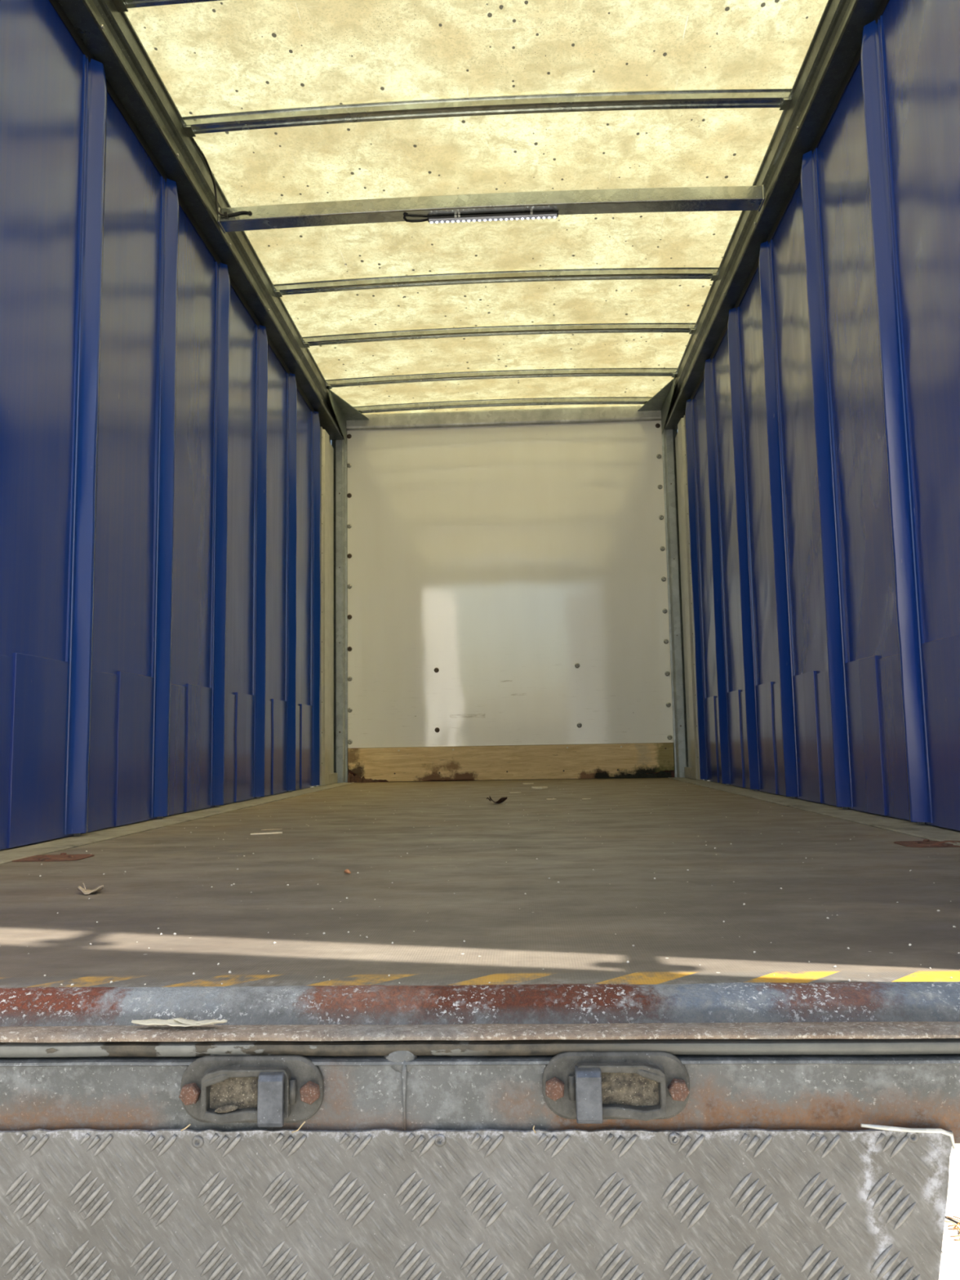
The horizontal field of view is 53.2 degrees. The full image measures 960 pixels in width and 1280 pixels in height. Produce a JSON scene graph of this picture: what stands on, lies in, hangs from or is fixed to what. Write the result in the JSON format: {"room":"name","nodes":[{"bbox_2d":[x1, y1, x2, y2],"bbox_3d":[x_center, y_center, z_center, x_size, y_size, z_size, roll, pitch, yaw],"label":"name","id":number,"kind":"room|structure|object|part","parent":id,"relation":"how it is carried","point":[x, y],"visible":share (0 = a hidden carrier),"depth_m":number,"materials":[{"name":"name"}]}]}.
{"room":"cargo space","nodes":[
{"label":"cargo space","id":0,"kind":"room"},
{"bbox_2d":[0,0,320,849],"bbox_3d":[-1.192,-0.635,3.743,0.054,2.624,5.280,-1,-6,2],"label":"wall","id":1,"kind":"structure","parent":0,"point":[160,489],"depth_m":3.32,"materials":[{"name":"blue fabric"}]},
{"bbox_2d":[0,782,354,864],"bbox_3d":[-1.101,0.718,3.950,0.161,0.032,5.800,-1,-6,2],"label":"trim","id":2,"kind":"structure","parent":1,"relation":"attached to","point":[6,855],"depth_m":3.13,"materials":[{"name":"grey metal"}]},
{"bbox_2d":[320,426,337,785],"bbox_3d":[-1.060,-0.223,6.630,0.063,2.414,0.495,-1,-6,2],"label":"pole","id":3,"kind":"object","parent":2,"relation":"on","point":[327,776],"visible":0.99,"depth_m":6.52,"materials":[{"name":"metal"}]},
{"bbox_3d":[-1.020,0.951,6.584,0.029,0.069,0.290,-1,-6,2],"label":"foot plate","id":4,"kind":"part","parent":3,"relation":"part of","materials":[{"name":"metal"}]},
{"bbox_2d":[334,430,347,782],"bbox_3d":[-1.009,-0.286,6.964,0.080,2.618,0.056,-1,-6,2],"label":"post","id":5,"kind":"object","parent":2,"relation":"on","point":[340,446],"visible":0.94,"depth_m":6.95,"materials":[{"name":"grey metal"}]},
{"bbox_2d":[48,0,343,439],"bbox_3d":[-1.184,-1.855,4.207,0.123,0.208,5.750,-1,-6,2],"label":"rail","id":6,"kind":"object","parent":1,"relation":"attached to","point":[106,35],"visible":0.98,"depth_m":3.79,"materials":[{"name":"metal"}]},
{"bbox_2d":[328,389,368,443],"bbox_3d":[-0.917,-1.572,6.768,0.174,0.183,0.623,-1,-6,2],"label":"bracket","id":7,"kind":"object","parent":6,"relation":"attached to","point":[344,411],"visible":1,"depth_m":6.86,"materials":[{"name":"metal"}]},
{"bbox_2d":[217,184,764,233],"bbox_3d":[0.035,-1.851,4.104,2.318,0.084,0.097,-1,-6,2],"label":"crossbeam","id":8,"kind":"object","parent":6,"relation":"attached to","point":[713,198],"visible":1,"depth_m":4.07,"materials":[{"name":"metal"}]},
{"bbox_2d":[191,137,252,217],"bbox_3d":[-1.058,-1.903,3.946,0.149,0.155,0.335,-1,-6,2],"label":"power cable","id":9,"kind":"object","parent":8,"relation":"attached to","point":[225,215],"visible":1,"depth_m":4.07,"materials":[{"name":"black rubber"}]},
{"bbox_2d":[403,211,558,223],"bbox_3d":[0.003,-1.817,4.107,0.666,0.032,0.062,-1,-6,2],"label":"lamp","id":10,"kind":"object","parent":8,"relation":"attached to","point":[544,215],"visible":1,"depth_m":4.11,"materials":[{"name":"grey plastic"}]},
{"bbox_2d":[124,0,827,413],"bbox_3d":[0.036,-2.008,4.208,2.500,0.040,5.970,-1,-6,2],"label":"ceiling","id":11,"kind":"structure","parent":0,"point":[226,55],"depth_m":4.00,"materials":[{"name":"beige plastic"}]},
{"bbox_2d":[111,0,224,12],"bbox_3d":[-0.016,-2.112,3.058,2.344,0.062,0.080,-1,-6,2],"label":"bow","id":12,"kind":"object","parent":11,"relation":"attached to","point":[122,6],"visible":1,"depth_m":3.11,"materials":[{"name":"grey metal"}]},
{"bbox_3d":[-1.168,-2.058,3.104,0.037,0.006,0.060,-1,-6,2],"label":"plate","id":13,"kind":"part","parent":12,"relation":"part of","materials":[{"name":"grey metal"}]},
{"bbox_2d":[182,88,792,137],"bbox_3d":[0.013,-2.042,3.703,2.344,0.062,0.080,-1,-6,2],"label":"bow","id":14,"kind":"object","parent":11,"relation":"attached to","point":[780,98],"visible":1,"depth_m":3.69,"materials":[{"name":"grey metal"}]},
{"bbox_3d":[-1.139,-1.989,3.750,0.037,0.006,0.060,-1,-6,2],"label":"plate","id":15,"kind":"part","parent":14,"relation":"part of","materials":[{"name":"grey metal"}]},
{"bbox_3d":[1.166,-2.039,3.650,0.037,0.006,0.060,-1,-6,2],"label":"plate","id":16,"kind":"part","parent":14,"relation":"part of","materials":[{"name":"grey metal"}]},
{"bbox_2d":[273,266,719,297],"bbox_3d":[0.075,-1.895,5.059,2.344,0.062,0.080,-1,-6,2],"label":"bow","id":17,"kind":"object","parent":11,"relation":"attached to","point":[674,273],"visible":1,"depth_m":5.04,"materials":[{"name":"grey metal"}]},
{"bbox_3d":[-1.077,-1.842,5.106,0.037,0.006,0.060,-1,-6,2],"label":"plate","id":18,"kind":"part","parent":17,"relation":"part of","materials":[{"name":"grey metal"}]},
{"bbox_3d":[1.228,-1.893,5.006,0.037,0.006,0.060,-1,-6,2],"label":"plate","id":19,"kind":"part","parent":17,"relation":"part of","materials":[{"name":"grey metal"}]},
{"bbox_2d":[302,322,696,347],"bbox_3d":[0.105,-1.824,5.714,2.344,0.062,0.080,-1,-6,2],"label":"bow","id":20,"kind":"object","parent":11,"relation":"attached to","point":[639,327],"visible":1,"depth_m":5.70,"materials":[{"name":"grey metal"}]},
{"bbox_3d":[-1.047,-1.771,5.761,0.037,0.006,0.060,-1,-6,2],"label":"plate","id":21,"kind":"part","parent":20,"relation":"part of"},
{"bbox_3d":[1.257,-1.822,5.662,0.037,0.006,0.060,-1,-6,2],"label":"plate","id":22,"kind":"part","parent":20,"relation":"part of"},
{"bbox_2d":[325,368,677,389],"bbox_3d":[0.136,-1.751,6.390,2.344,0.062,0.080,-1,-6,2],"label":"bow","id":23,"kind":"object","parent":11,"relation":"attached to","point":[568,372],"visible":1,"depth_m":6.37,"materials":[{"name":"grey metal"}]},
{"bbox_3d":[-1.016,-1.698,6.436,0.037,0.006,0.060,-1,-6,2],"label":"plate","id":24,"kind":"part","parent":23,"relation":"part of","materials":[{"name":"grey metal"}]},
{"bbox_3d":[1.288,-1.749,6.337,0.037,0.006,0.060,-1,-6,2],"label":"plate","id":25,"kind":"part","parent":23,"relation":"part of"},
{"bbox_2d":[353,396,652,413],"bbox_3d":[0.159,-1.697,6.916,2.332,0.057,0.080,-1,-6,2],"label":"bow","id":26,"kind":"object","parent":11,"relation":"attached to","point":[579,400],"visible":0.9,"depth_m":6.90,"materials":[{"name":"grey metal"}]},
{"bbox_2d":[346,404,661,430],"bbox_3d":[0.167,-1.638,7.063,2.336,0.110,0.042,-1,-6,2],"label":"header beam","id":27,"kind":"structure","parent":11,"relation":"attached to","point":[616,413],"depth_m":7.04,"materials":[{"name":"grey metal"}]},
{"bbox_2d":[0,777,959,987],"bbox_3d":[0.082,0.694,3.903,2.200,0.028,5.810,-1,-6,2],"label":"floor","id":28,"kind":"structure","parent":0,"point":[567,928],"depth_m":1.62,"materials":[{"name":"brown wood"}]},
{"bbox_2d":[11,853,94,862],"bbox_3d":[-1.027,0.525,2.306,0.170,0.014,0.130,-1,-6,2],"label":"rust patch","id":29,"kind":"object","parent":28,"relation":"on","point":[63,856],"visible":0.9,"depth_m":2.29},
{"bbox_2d":[77,882,103,894],"bbox_3d":[-0.703,0.448,1.730,0.045,0.016,0.058,-1,-6,2],"label":"dry leaf","id":30,"kind":"object","parent":28,"relation":"on","point":[86,891],"visible":1,"depth_m":1.73,"materials":[{"name":"brown plant"}]},
{"bbox_2d":[250,831,282,835],"bbox_3d":[-0.634,0.575,2.851,0.094,0.004,0.010,2,-7,-22],"label":"wood splinter","id":31,"kind":"object","parent":28,"relation":"on","point":[273,832],"visible":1,"depth_m":2.85,"materials":[{"name":"beige wood"}]},
{"bbox_2d":[343,868,351,873],"bbox_3d":[-0.266,0.465,1.929,0.009,0.009,0.022,5,-9,-44],"label":"husk","id":32,"kind":"object","parent":28,"relation":"on","point":[347,871],"visible":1,"depth_m":1.93,"materials":[{"name":"brown plant"}]},
{"bbox_2d":[347,773,378,782],"bbox_3d":[-0.827,0.978,6.817,0.220,0.068,0.042,-1,-6,2],"label":"crumbs","id":33,"kind":"object","parent":28,"relation":"on","point":[357,779],"visible":1,"depth_m":6.82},
{"bbox_2d":[0,982,959,1042],"bbox_3d":[-0.052,0.377,0.967,2.560,0.037,0.108,-1,-6,2],"label":"sill","id":34,"kind":"structure","parent":28,"relation":"attached to","point":[751,1010],"depth_m":0.97,"materials":[{"name":"metal"}]},
{"bbox_2d":[131,1017,227,1026],"bbox_3d":[-0.296,0.377,0.947,0.098,0.007,0.024,-1,-6,2],"label":"flake","id":35,"kind":"object","parent":34,"relation":"on","point":[180,1021],"visible":1,"depth_m":0.95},
{"bbox_2d":[0,784,959,986],"bbox_3d":[0.051,0.614,3.305,2.094,0.005,4.585,-1,-6,2],"label":"crumbs","id":36,"kind":"object","parent":28,"relation":"on","point":[323,933],"visible":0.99,"depth_m":1.40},
{"bbox_2d":[486,796,506,803],"bbox_3d":[0.076,0.687,4.130,0.071,0.034,0.069,5,-8,-41],"label":"dead leaf","id":37,"kind":"object","parent":28,"relation":"on","point":[500,800],"visible":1,"depth_m":4.12,"materials":[{"name":"brown plant"}]},
{"bbox_2d":[531,786,547,788],"bbox_3d":[0.338,0.837,5.440,0.096,0.010,0.106,-1,-6,2],"label":"wood splinter","id":38,"kind":"object","parent":28,"relation":"on","point":[537,787],"visible":1,"depth_m":5.42,"materials":[{"name":"beige wood"}]},
{"bbox_2d":[598,770,671,778],"bbox_3d":[1.086,0.946,6.737,0.510,0.049,0.034,-1,-6,2],"label":"crumbs","id":39,"kind":"object","parent":28,"relation":"on","point":[661,774],"visible":1,"depth_m":6.74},
{"bbox_2d":[893,839,959,847],"bbox_3d":[1.083,0.486,2.279,0.170,0.014,0.130,-1,-6,2],"label":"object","id":40,"kind":"object","parent":28,"relation":"on","point":[926,842],"visible":0.96,"depth_m":2.27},
{"bbox_2d":[331,408,688,782],"bbox_3d":[0.192,-0.359,6.989,2.560,2.770,0.018,-1,-6,2],"label":"wall","id":41,"kind":"structure","parent":0,"point":[675,431],"depth_m":6.97,"materials":[{"name":"metal"}]},
{"bbox_2d":[347,742,674,782],"bbox_3d":[0.212,0.865,6.822,2.320,0.260,0.044,-1,-6,2],"label":"kickboard","id":42,"kind":"object","parent":41,"relation":"attached to","point":[587,761],"visible":0.99,"depth_m":6.80,"materials":[{"name":"brown wood"}]},
{"bbox_2d":[346,420,673,747],"bbox_3d":[0.188,-0.450,6.963,2.321,2.415,0.028,-1,-6,2],"label":"wall","id":43,"kind":"structure","parent":0,"point":[508,584],"depth_m":6.95,"materials":[{"name":"metal"}]},
{"bbox_2d":[684,0,959,831],"bbox_3d":[1.277,-0.690,3.636,0.054,2.624,5.280,-1,-6,2],"label":"wall","id":44,"kind":"structure","parent":0,"point":[823,424],"depth_m":3.31,"materials":[{"name":"blue fabric"}]},
{"bbox_2d":[664,0,888,429],"bbox_3d":[1.256,-1.908,4.101,0.123,0.208,5.750,-1,-6,2],"label":"rail","id":45,"kind":"object","parent":44,"relation":"attached to","point":[833,55],"visible":0.95,"depth_m":3.85,"materials":[{"name":"metal"}]},
{"bbox_2d":[637,377,675,434],"bbox_3d":[1.224,-1.619,6.676,0.174,0.183,0.623,-1,-6,2],"label":"bracket","id":46,"kind":"object","parent":45,"relation":"attached to","point":[661,401],"visible":1,"depth_m":6.77,"materials":[{"name":"metal"}]},
{"bbox_2d":[667,777,959,845],"bbox_3d":[1.264,0.666,3.848,0.161,0.032,5.800,-1,-6,2],"label":"trim","id":47,"kind":"structure","parent":44,"relation":"attached to","point":[931,833],"depth_m":3.17,"materials":[{"name":"grey metal"}]},
{"bbox_2d":[661,418,687,777],"bbox_3d":[1.388,-0.339,6.860,0.080,2.618,0.056,-1,-6,2],"label":"post","id":48,"kind":"object","parent":47,"relation":"on","point":[668,438],"visible":0.92,"depth_m":6.84,"materials":[{"name":"grey metal"}]},
{"bbox_2d":[675,415,700,779],"bbox_3d":[1.414,-0.278,6.523,0.063,2.414,0.495,-1,-6,2],"label":"pole","id":49,"kind":"object","parent":47,"relation":"on","point":[692,771],"visible":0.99,"depth_m":6.41,"materials":[{"name":"metal"}]},
{"bbox_3d":[1.420,0.897,6.479,0.029,0.069,0.290,-1,-6,2],"label":"foot plate","id":50,"kind":"part","parent":49,"relation":"part of","materials":[{"name":"metal"}]},
{"bbox_3d":[0.085,0.760,3.942,2.524,0.090,5.798,-1,-6,2],"label":"underbody","id":51,"kind":"structure","parent":0,"visible":0},
{"bbox_2d":[0,1038,959,1143],"bbox_3d":[-0.050,0.440,0.984,2.560,0.096,0.155,-1,-6,2],"label":"crossbeam","id":52,"kind":"object","parent":51,"relation":"attached to","point":[809,1091],"depth_m":0.91,"materials":[{"name":"grey metal"}]},
{"bbox_2d":[178,1055,324,1127],"bbox_3d":[-0.219,0.429,0.908,0.138,0.061,0.026,-1,-6,2],"label":"latch","id":53,"kind":"object","parent":52,"relation":"attached to","point":[266,1091],"depth_m":0.91,"materials":[{"name":"metal"}]},
{"bbox_2d":[202,1064,240,1087],"bbox_3d":[-0.246,0.415,0.912,0.034,0.019,0.013,-1,-6,2],"label":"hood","id":54,"kind":"object","parent":53,"relation":"attached to","point":[213,1075],"depth_m":0.91,"materials":[{"name":"metal"}]},
{"bbox_2d":[0,1123,955,1279],"bbox_3d":[-0.411,0.742,0.889,1.707,0.560,0.009,-1,-6,2],"label":"plate","id":55,"kind":"object","parent":52,"relation":"attached to","point":[76,1204],"visible":1,"depth_m":0.90,"materials":[{"name":"metal"}]},
{"bbox_2d":[291,1121,305,1133],"bbox_3d":[-0.171,0.459,0.903,0.016,0.013,0.003,-4,-7,27],"label":"dry stalk","id":56,"kind":"object","parent":55,"relation":"on","point":[303,1123],"visible":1,"depth_m":0.90,"materials":[{"name":"plant"}]},
{"bbox_3d":[-0.052,0.404,0.954,2.560,0.031,0.084,-1,-6,2],"label":"lip strip","id":57,"kind":"part","parent":52,"relation":"part of","materials":[{"name":"grey metal"}]},
{"bbox_2d":[542,1051,689,1124],"bbox_3d":[0.127,0.418,0.894,0.138,0.061,0.026,-1,-6,2],"label":"latch","id":58,"kind":"object","parent":52,"relation":"attached to","point":[587,1087],"depth_m":0.90,"materials":[{"name":"metal"}]},
{"bbox_2d":[626,1060,663,1083],"bbox_3d":[0.154,0.404,0.895,0.034,0.019,0.013,-1,-6,2],"label":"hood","id":59,"kind":"object","parent":58,"relation":"attached to","point":[637,1071],"depth_m":0.89,"materials":[{"name":"metal"}]},
{"label":"outside","id":60,"kind":"structure","parent":0,"visible":0},
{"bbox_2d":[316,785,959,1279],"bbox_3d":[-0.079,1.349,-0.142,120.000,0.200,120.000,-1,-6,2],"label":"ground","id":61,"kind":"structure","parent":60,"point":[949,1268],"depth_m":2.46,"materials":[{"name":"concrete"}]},
{"bbox_2d":[944,1216,959,1240],"bbox_3d":[1.249,1.497,2.420,0.146,0.017,0.158,-1,-6,2],"label":"weeds","id":62,"kind":"object","parent":61,"relation":"on","point":[957,1224],"visible":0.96,"depth_m":2.46,"materials":[{"name":"beige plant"}]},
{"bbox_2d":[945,1215,959,1224],"bbox_3d":[1.298,1.504,2.427,0.034,0.008,0.383,4,-8,-40],"label":"weeds","id":63,"kind":"object","parent":61,"relation":"on","point":[946,1217],"depth_m":2.50,"materials":[{"name":"plant"}]}
]}

